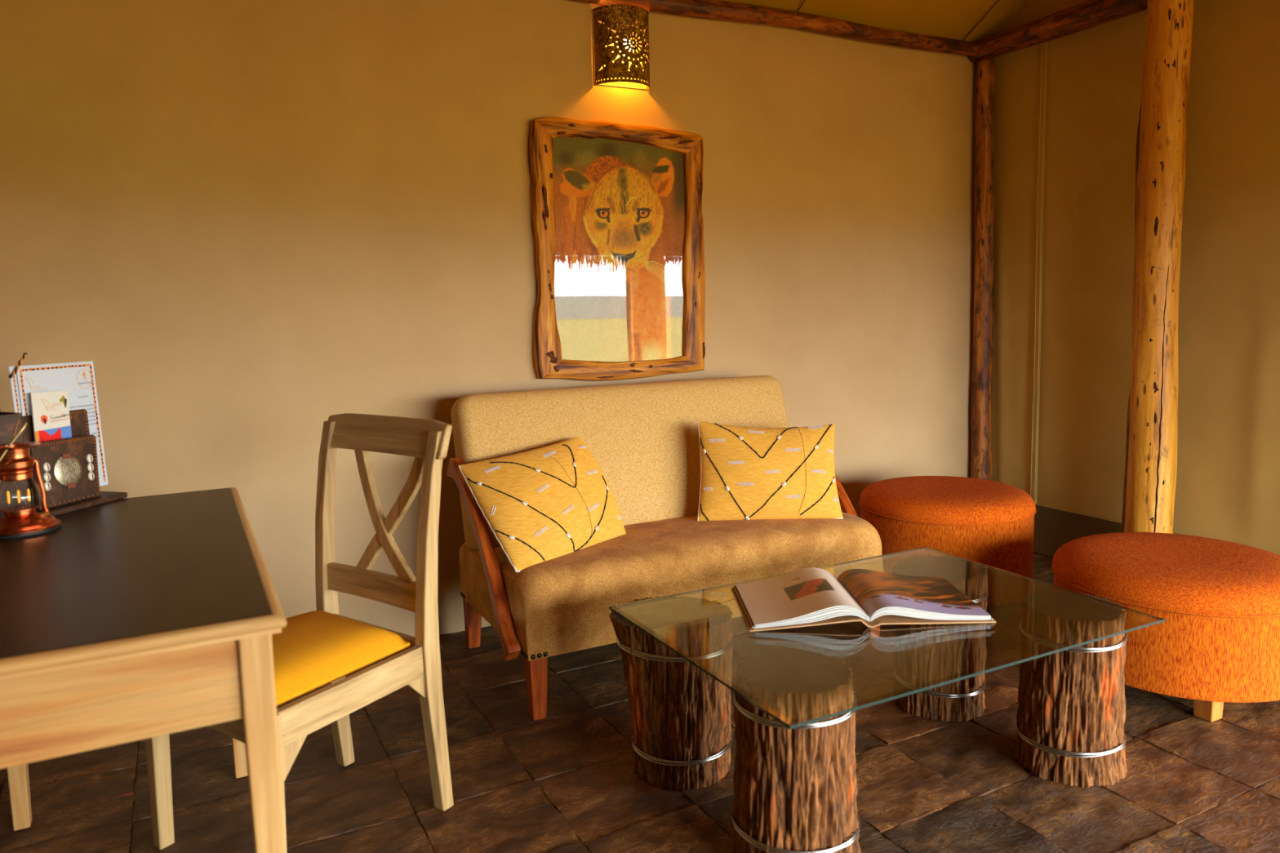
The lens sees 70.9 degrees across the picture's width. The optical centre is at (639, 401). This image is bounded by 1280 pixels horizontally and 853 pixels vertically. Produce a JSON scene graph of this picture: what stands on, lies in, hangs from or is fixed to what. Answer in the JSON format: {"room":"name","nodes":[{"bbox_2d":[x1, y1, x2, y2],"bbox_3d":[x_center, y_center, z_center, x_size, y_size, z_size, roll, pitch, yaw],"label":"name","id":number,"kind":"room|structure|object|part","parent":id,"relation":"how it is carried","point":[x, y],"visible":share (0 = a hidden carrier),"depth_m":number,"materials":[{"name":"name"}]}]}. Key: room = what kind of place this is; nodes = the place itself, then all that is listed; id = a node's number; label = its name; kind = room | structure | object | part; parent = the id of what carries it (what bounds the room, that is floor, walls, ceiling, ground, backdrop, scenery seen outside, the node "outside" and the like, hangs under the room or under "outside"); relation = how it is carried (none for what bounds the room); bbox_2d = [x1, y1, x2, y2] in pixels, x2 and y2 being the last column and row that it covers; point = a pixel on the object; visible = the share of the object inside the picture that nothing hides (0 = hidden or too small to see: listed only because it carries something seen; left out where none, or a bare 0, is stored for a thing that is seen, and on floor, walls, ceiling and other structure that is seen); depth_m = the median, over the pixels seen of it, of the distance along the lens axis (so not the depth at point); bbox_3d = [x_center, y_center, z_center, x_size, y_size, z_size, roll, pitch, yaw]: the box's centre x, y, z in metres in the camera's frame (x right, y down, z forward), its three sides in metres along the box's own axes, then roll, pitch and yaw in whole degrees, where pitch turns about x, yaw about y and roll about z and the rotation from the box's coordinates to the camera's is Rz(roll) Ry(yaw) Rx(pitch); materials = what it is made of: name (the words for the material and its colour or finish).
{"room":"tent interior","nodes":[
{"label":"tent interior","id":0,"kind":"room"},
{"bbox_2d":[0,0,976,636],"bbox_3d":[-0.172,-0.374,3.621,4.440,2.500,0.120,-4,7,-27],"label":"wall","id":1,"kind":"structure","parent":0,"point":[256,223],"depth_m":3.18,"materials":[{"name":"paint"}]},
{"bbox_2d":[528,116,705,381],"bbox_3d":[-0.071,-0.591,3.556,0.759,1.008,0.051,-4,7,-27],"label":"framed picture","id":2,"kind":"object","parent":1,"relation":"attached to","point":[617,220],"visible":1,"depth_m":3.55,"materials":[{"name":"brown wood"}]},
{"bbox_3d":[-0.360,-0.570,3.408,0.108,0.964,0.050,-4,7,-27],"label":"frame rail","id":3,"kind":"part","parent":2,"relation":"part of","materials":[{"name":"brown wood"}]},
{"bbox_3d":[-0.075,-1.040,3.513,0.734,0.106,0.051,-4,7,-27],"label":"frame rail","id":4,"kind":"part","parent":2,"relation":"part of","materials":[{"name":"brown wood"}]},
{"bbox_2d":[552,137,684,361],"bbox_3d":[-0.073,-0.594,3.561,0.620,0.895,0.001,-4,7,-27],"label":"print","id":5,"kind":"object","parent":2,"relation":"attached to","point":[620,206],"depth_m":3.55},
{"bbox_3d":[-0.060,-0.136,3.604,0.732,0.093,0.050,-4,7,-27],"label":"frame rail","id":6,"kind":"part","parent":2,"relation":"part of","materials":[{"name":"brown wood"}]},
{"bbox_3d":[0.217,-0.605,3.705,0.109,0.954,0.050,-4,7,-27],"label":"frame rail","id":7,"kind":"part","parent":2,"relation":"part of","materials":[{"name":"brown wood"}]},
{"bbox_2d":[592,4,650,90],"bbox_3d":[-0.052,-1.366,3.462,0.232,0.284,0.107,-4,7,-27],"label":"wall lamp","id":8,"kind":"object","parent":1,"relation":"attached to","point":[620,42],"visible":1,"depth_m":3.42,"materials":[{"name":"gold metal"}]},
{"bbox_3d":[-0.050,-1.370,3.465,0.048,0.068,0.048,-4,7,-27],"label":"bulb","id":9,"kind":"part","parent":8,"relation":"part of","materials":[{"name":"beige glass"}]},
{"bbox_2d":[573,0,977,56],"bbox_3d":[-0.169,-1.552,3.393,4.095,0.103,0.104,-4,7,-27],"label":"roof beam","id":10,"kind":"structure","parent":1,"relation":"attached to","point":[705,9],"depth_m":3.79,"materials":[{"name":"brown wood"}]},
{"bbox_2d":[0,551,1279,852],"bbox_3d":[2.174,1.010,1.621,7.400,0.050,6.200,-4,7,-27],"label":"floor","id":11,"kind":"structure","parent":0,"point":[567,780],"depth_m":2.28,"materials":[{"name":"tile"}]},
{"bbox_2d":[0,487,287,852],"bbox_3d":[-1.024,0.664,1.744,0.558,0.763,1.157,-4,7,-27],"label":"desk","id":12,"kind":"object","parent":11,"relation":"on","point":[134,619],"visible":0.89,"depth_m":1.34,"materials":[{"name":"brown wood"}]},
{"bbox_2d":[0,411,29,517],"bbox_3d":[-1.411,0.146,1.962,0.093,0.239,0.094,2,7,27],"label":"pen holder","id":13,"kind":"object","parent":12,"relation":"on","point":[11,423],"visible":0.34,"depth_m":1.95,"materials":[{"name":"leather"}]},
{"bbox_3d":[-1.478,0.650,2.108,0.046,0.736,0.046,-4,7,-27],"label":"leg","id":14,"kind":"part","parent":12,"relation":"part of","materials":[{"name":"brown wood"}]},
{"bbox_2d":[0,422,61,539],"bbox_3d":[-1.297,0.158,1.870,0.140,0.231,0.140,-4,7,-27],"label":"lantern","id":15,"kind":"object","parent":12,"relation":"on","point":[16,463],"visible":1,"depth_m":1.85,"materials":[{"name":"brown metal"}]},
{"bbox_3d":[-1.301,0.092,1.851,0.073,0.096,0.054,-4,7,-27],"label":"handle","id":16,"kind":"part","parent":15,"relation":"part of","materials":[{"name":"gold metal"}]},
{"bbox_3d":[-1.296,0.233,1.878,0.080,0.022,0.080,-4,7,-27],"label":"burner","id":17,"kind":"part","parent":15,"relation":"part of","materials":[{"name":"orange metal"}]},
{"bbox_3d":[-1.242,0.236,1.875,0.016,0.011,0.011,-5,7,-35],"label":"fuel knob","id":18,"kind":"part","parent":15,"relation":"part of","materials":[{"name":"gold metal"}]},
{"bbox_2d":[21,408,127,515],"bbox_3d":[-1.350,0.136,2.117,0.119,0.224,0.226,0,6,16],"label":"desk organizer","id":19,"kind":"object","parent":12,"relation":"on","point":[68,467],"visible":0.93,"depth_m":2.10,"materials":[{"name":"leather"}]},
{"bbox_2d":[30,390,71,442],"bbox_3d":[-1.368,0.098,2.097,0.028,0.246,0.113,0,6,16],"label":"brochure","id":20,"kind":"object","parent":19,"relation":"in","point":[50,410],"visible":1,"depth_m":2.09,"materials":[{"name":"beige paper"}]},
{"bbox_3d":[-1.365,0.105,2.096,0.009,0.086,0.100,0,6,16],"label":"blue panel","id":21,"kind":"part","parent":20,"relation":"part of","materials":[{"name":"blue"}]},
{"bbox_2d":[8,352,108,486],"bbox_3d":[-1.382,0.050,2.138,0.021,0.342,0.223,0,6,16],"label":"letter","id":22,"kind":"object","parent":19,"relation":"in","point":[77,378],"visible":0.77,"depth_m":2.16,"materials":[{"name":"white paper"}]},
{"bbox_3d":[-1.413,-0.084,2.041,0.008,0.050,0.047,0,6,8],"label":"tie cord","id":23,"kind":"part","parent":22,"relation":"part of","materials":[{"name":"fabric"}]},
{"bbox_3d":[-1.412,-0.083,2.042,0.009,0.050,0.047,0,6,12],"label":"tie cord","id":24,"kind":"part","parent":22,"relation":"part of","materials":[{"name":"fabric"}]},
{"bbox_3d":[-1.348,0.241,2.128,0.119,0.013,0.226,0,6,16],"label":"board","id":25,"kind":"part","parent":19,"relation":"part of","materials":[{"name":"wood"}]},
{"bbox_3d":[-0.772,0.345,1.204,0.558,0.026,0.022,-4,7,-27],"label":"edge moulding","id":26,"kind":"part","parent":12,"relation":"part of","materials":[{"name":"brown wood"}]},
{"bbox_3d":[-1.058,0.618,2.323,0.046,0.736,0.046,-4,7,-27],"label":"leg","id":27,"kind":"part","parent":12,"relation":"part of","materials":[{"name":"brown wood"}]},
{"bbox_3d":[-0.794,0.281,1.828,0.022,0.026,1.157,-4,7,-27],"label":"edge moulding","id":28,"kind":"part","parent":12,"relation":"part of","materials":[{"name":"brown wood"}]},
{"bbox_3d":[-0.570,0.705,1.383,0.046,0.736,0.046,-4,7,-27],"label":"leg","id":29,"kind":"part","parent":12,"relation":"part of","materials":[{"name":"brown wood"}]},
{"bbox_2d":[144,413,453,852],"bbox_3d":[-0.770,0.532,2.084,0.492,0.945,0.544,3,7,36],"label":"dining chair","id":30,"kind":"object","parent":11,"relation":"on","point":[317,649],"visible":0.82,"depth_m":2.10,"materials":[{"name":"brown wood"}]},
{"bbox_3d":[-1.093,0.805,2.041,0.040,0.424,0.043,3,7,36],"label":"leg","id":31,"kind":"part","parent":30,"relation":"part of","materials":[{"name":"brown wood"}]},
{"bbox_3d":[-0.913,0.641,1.893,0.414,0.074,0.020,3,7,36],"label":"seat rail","id":32,"kind":"part","parent":30,"relation":"part of","materials":[{"name":"brown wood"}]},
{"bbox_3d":[-0.727,0.825,1.778,0.040,0.424,0.043,3,7,36],"label":"leg","id":33,"kind":"part","parent":30,"relation":"part of","materials":[{"name":"brown wood"}]},
{"bbox_3d":[-0.810,0.513,2.366,0.046,0.925,0.088,3,7,36],"label":"leg","id":34,"kind":"part","parent":30,"relation":"part of","materials":[{"name":"brown wood"}]},
{"bbox_2d":[271,610,410,706],"bbox_3d":[-0.803,0.559,2.039,0.404,0.066,0.428,3,7,36],"label":"seat cushion","id":35,"kind":"object","parent":30,"relation":"on","point":[314,650],"depth_m":1.98,"materials":[{"name":"yellow fabric"}]},
{"bbox_3d":[-0.618,0.629,1.944,0.020,0.074,0.397,2,7,31],"label":"seat rail","id":36,"kind":"part","parent":30,"relation":"part of","materials":[{"name":"brown wood"}]},
{"bbox_3d":[-0.658,0.460,2.234,0.372,0.068,0.032,3,7,36],"label":"rail","id":37,"kind":"part","parent":30,"relation":"part of","materials":[{"name":"brown wood"}]},
{"bbox_3d":[-0.659,0.599,2.242,0.352,0.074,0.020,3,7,36],"label":"seat rail","id":38,"kind":"part","parent":30,"relation":"part of","materials":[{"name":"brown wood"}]},
{"bbox_3d":[-0.633,0.082,2.232,0.458,0.087,0.058,3,7,36],"label":"crest rail","id":39,"kind":"part","parent":30,"relation":"part of","materials":[{"name":"brown wood"}]},
{"bbox_3d":[-0.489,0.530,2.135,0.046,0.925,0.088,3,7,36],"label":"leg","id":40,"kind":"part","parent":30,"relation":"part of","materials":[{"name":"brown wood"}]},
{"bbox_2d":[446,375,885,720],"bbox_3d":[0.107,0.410,3.205,1.444,0.914,0.740,-4,7,-27],"label":"sofa","id":41,"kind":"object","parent":11,"relation":"on","point":[643,437],"visible":0.56,"depth_m":3.09,"materials":[{"name":"fabric"}]},
{"bbox_3d":[-0.599,0.787,3.220,0.056,0.193,0.068,-4,7,-27],"label":"leg","id":42,"kind":"part","parent":41,"relation":"part of","materials":[{"name":"brown wood"}]},
{"bbox_3d":[-0.512,0.477,2.878,0.038,0.534,0.616,-4,7,-27],"label":"arm","id":43,"kind":"part","parent":41,"relation":"part of","materials":[{"name":"brown wood"}]},
{"bbox_3d":[-0.305,0.840,2.655,0.056,0.193,0.056,-4,7,-27],"label":"leg","id":44,"kind":"part","parent":41,"relation":"part of","materials":[{"name":"brown wood"}]},
{"bbox_2d":[457,436,626,573],"bbox_3d":[-0.286,0.321,2.961,0.503,0.350,0.371,-6,7,-36],"label":"cushion","id":45,"kind":"object","parent":41,"relation":"on","point":[541,504],"visible":0.88,"depth_m":2.91,"materials":[{"name":"yellow fabric"}]},
{"bbox_3d":[-0.371,0.443,2.761,0.156,0.094,0.016,0,6,9],"label":"cord","id":46,"kind":"part","parent":45,"relation":"part of","materials":[{"name":"black fabric"}]},
{"bbox_3d":[-0.344,0.224,2.987,0.290,0.128,0.141,-4,7,-27],"label":"cord","id":47,"kind":"part","parent":45,"relation":"part of","materials":[{"name":"black fabric"}]},
{"bbox_3d":[-0.292,0.355,2.926,0.479,0.231,0.230,-4,7,-27],"label":"cord","id":48,"kind":"part","parent":45,"relation":"part of","materials":[{"name":"black fabric"}]},
{"bbox_3d":[-0.005,0.206,3.387,1.364,0.541,0.282,-4,7,-27],"label":"backrest","id":49,"kind":"part","parent":41,"relation":"part of","materials":[{"name":"fabric"}]},
{"bbox_3d":[0.115,0.553,3.203,1.352,0.251,0.697,-4,7,-27],"label":"seat","id":50,"kind":"part","parent":41,"relation":"part of","materials":[{"name":"fabric"}]},
{"bbox_2d":[697,421,843,520],"bbox_3d":[0.464,0.250,3.263,0.527,0.358,0.163,-1,6,-1],"label":"cushion","id":51,"kind":"object","parent":41,"relation":"on","point":[747,473],"visible":0.94,"depth_m":3.22,"materials":[{"name":"yellow fabric"}]},
{"bbox_3d":[0.230,0.399,3.229,0.036,0.060,0.013,3,7,34],"label":"cord","id":52,"kind":"part","parent":51,"relation":"part of","materials":[{"name":"black fabric"}]},
{"bbox_3d":[0.428,0.139,3.261,0.305,0.118,0.104,-1,6,-1],"label":"cord","id":53,"kind":"part","parent":51,"relation":"part of","materials":[{"name":"black fabric"}]},
{"bbox_3d":[0.643,0.339,3.223,0.147,0.128,0.025,-4,6,-23],"label":"cord","id":54,"kind":"part","parent":51,"relation":"part of","materials":[{"name":"black fabric"}]},
{"bbox_3d":[0.736,0.393,3.519,0.038,0.514,0.618,-4,7,-27],"label":"arm","id":55,"kind":"part","parent":41,"relation":"part of","materials":[{"name":"brown wood"}]},
{"bbox_3d":[0.835,0.753,3.239,0.056,0.193,0.056,-4,7,-27],"label":"leg","id":56,"kind":"part","parent":41,"relation":"part of","materials":[{"name":"brown wood"}]},
{"bbox_2d":[608,546,1165,852],"bbox_3d":[0.601,0.737,2.301,1.192,0.430,0.819,-4,7,-27],"label":"coffee table","id":57,"kind":"object","parent":11,"relation":"on","point":[794,779],"visible":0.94,"depth_m":2.22,"materials":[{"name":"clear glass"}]},
{"bbox_2d":[731,567,995,631],"bbox_3d":[0.550,0.494,2.298,0.593,0.056,0.322,-2,6,-2],"label":"open book","id":58,"kind":"object","parent":57,"relation":"on","point":[812,596],"visible":1,"depth_m":2.23,"materials":[{"name":"white paper"}]},
{"bbox_3d":[0.592,0.530,2.254,1.113,0.009,0.779,-4,7,-27],"label":"glass","id":59,"kind":"part","parent":57,"relation":"part of","materials":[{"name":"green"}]},
{"bbox_2d":[858,475,1036,607],"bbox_3d":[1.244,0.569,3.669,0.681,0.452,0.681,-4,7,-27],"label":"ottoman","id":60,"kind":"object","parent":11,"relation":"on","point":[991,523],"visible":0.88,"depth_m":3.40,"materials":[{"name":"orange fabric"}]},
{"bbox_2d":[859,475,1035,524],"bbox_3d":[1.241,0.383,3.649,0.672,0.077,0.676,-4,7,-27],"label":"cushion","id":61,"kind":"object","parent":60,"relation":"on","point":[913,500],"depth_m":3.46,"materials":[{"name":"orange fabric"}]},
{"bbox_2d":[970,58,994,480],"bbox_3d":[1.707,-0.475,4.452,0.117,2.345,0.105,-4,7,-27],"label":"wooden post","id":62,"kind":"object","parent":11,"relation":"on","point":[984,290],"visible":0.85,"depth_m":4.40,"materials":[{"name":"brown wood"}]},
{"bbox_2d":[968,0,1147,62],"bbox_3d":[2.066,-1.632,3.513,0.126,0.142,1.882,-4,7,-27],"label":"roof beam","id":63,"kind":"structure","parent":62,"relation":"on","point":[1091,13],"depth_m":3.90,"materials":[{"name":"brown wood"}]},
{"bbox_2d":[1121,73,1143,532],"bbox_3d":[2.068,-0.433,3.706,0.094,2.400,0.085,3,7,33],"label":"wooden post","id":64,"kind":"object","parent":11,"relation":"on","point":[1137,150],"visible":0.12,"depth_m":3.76,"materials":[{"name":"brown wood"}]},
{"bbox_2d":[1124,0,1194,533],"bbox_3d":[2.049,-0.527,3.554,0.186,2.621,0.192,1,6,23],"label":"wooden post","id":65,"kind":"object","parent":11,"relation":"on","point":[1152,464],"visible":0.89,"depth_m":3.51,"materials":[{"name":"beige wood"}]},
{"bbox_2d":[1051,532,1279,722],"bbox_3d":[1.696,0.672,2.839,0.725,0.398,0.725,-4,7,-27],"label":"ottoman","id":66,"kind":"object","parent":11,"relation":"on","point":[1217,642],"visible":0.82,"depth_m":2.56,"materials":[{"name":"orange fabric"}]},
{"bbox_2d":[1052,532,1279,615],"bbox_3d":[1.692,0.514,2.822,0.719,0.080,0.720,-4,7,-27],"label":"cushion","id":67,"kind":"object","parent":66,"relation":"on","point":[1162,574],"depth_m":2.67,"materials":[{"name":"orange fabric"}]},
{"bbox_3d":[1.623,0.868,2.566,0.058,0.070,0.058,-4,7,-27],"label":"leg","id":68,"kind":"part","parent":66,"relation":"part of","materials":[{"name":"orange wood"}]},
{"bbox_2d":[715,0,1029,41],"bbox_3d":[2.383,-1.823,1.540,7.320,2.120,5.670,-4,7,-27],"label":"ceiling","id":69,"kind":"structure","parent":0,"point":[970,20],"depth_m":4.07,"materials":[{"name":"fabric"}]},
{"bbox_3d":[2.006,-2.279,3.309,0.006,1.286,2.082,-4,7,-27],"label":"cord","id":70,"kind":"part","parent":69,"relation":"part of","materials":[{"name":"black plastic"}]},
{"bbox_2d":[991,0,1279,555],"bbox_3d":[2.324,-1.130,3.298,0.060,3.860,2.620,-4,7,-27],"label":"wall","id":71,"kind":"structure","parent":0,"point":[1067,108],"depth_m":3.85,"materials":[{"name":"fabric"}]},
{"bbox_2d":[1033,503,1178,556],"bbox_3d":[2.319,0.678,3.463,0.066,0.220,2.620,-4,7,-27],"label":"baseboard","id":72,"kind":"structure","parent":71,"relation":"attached to","point":[1054,527],"depth_m":4.17,"materials":[{"name":"wood"}]}
]}

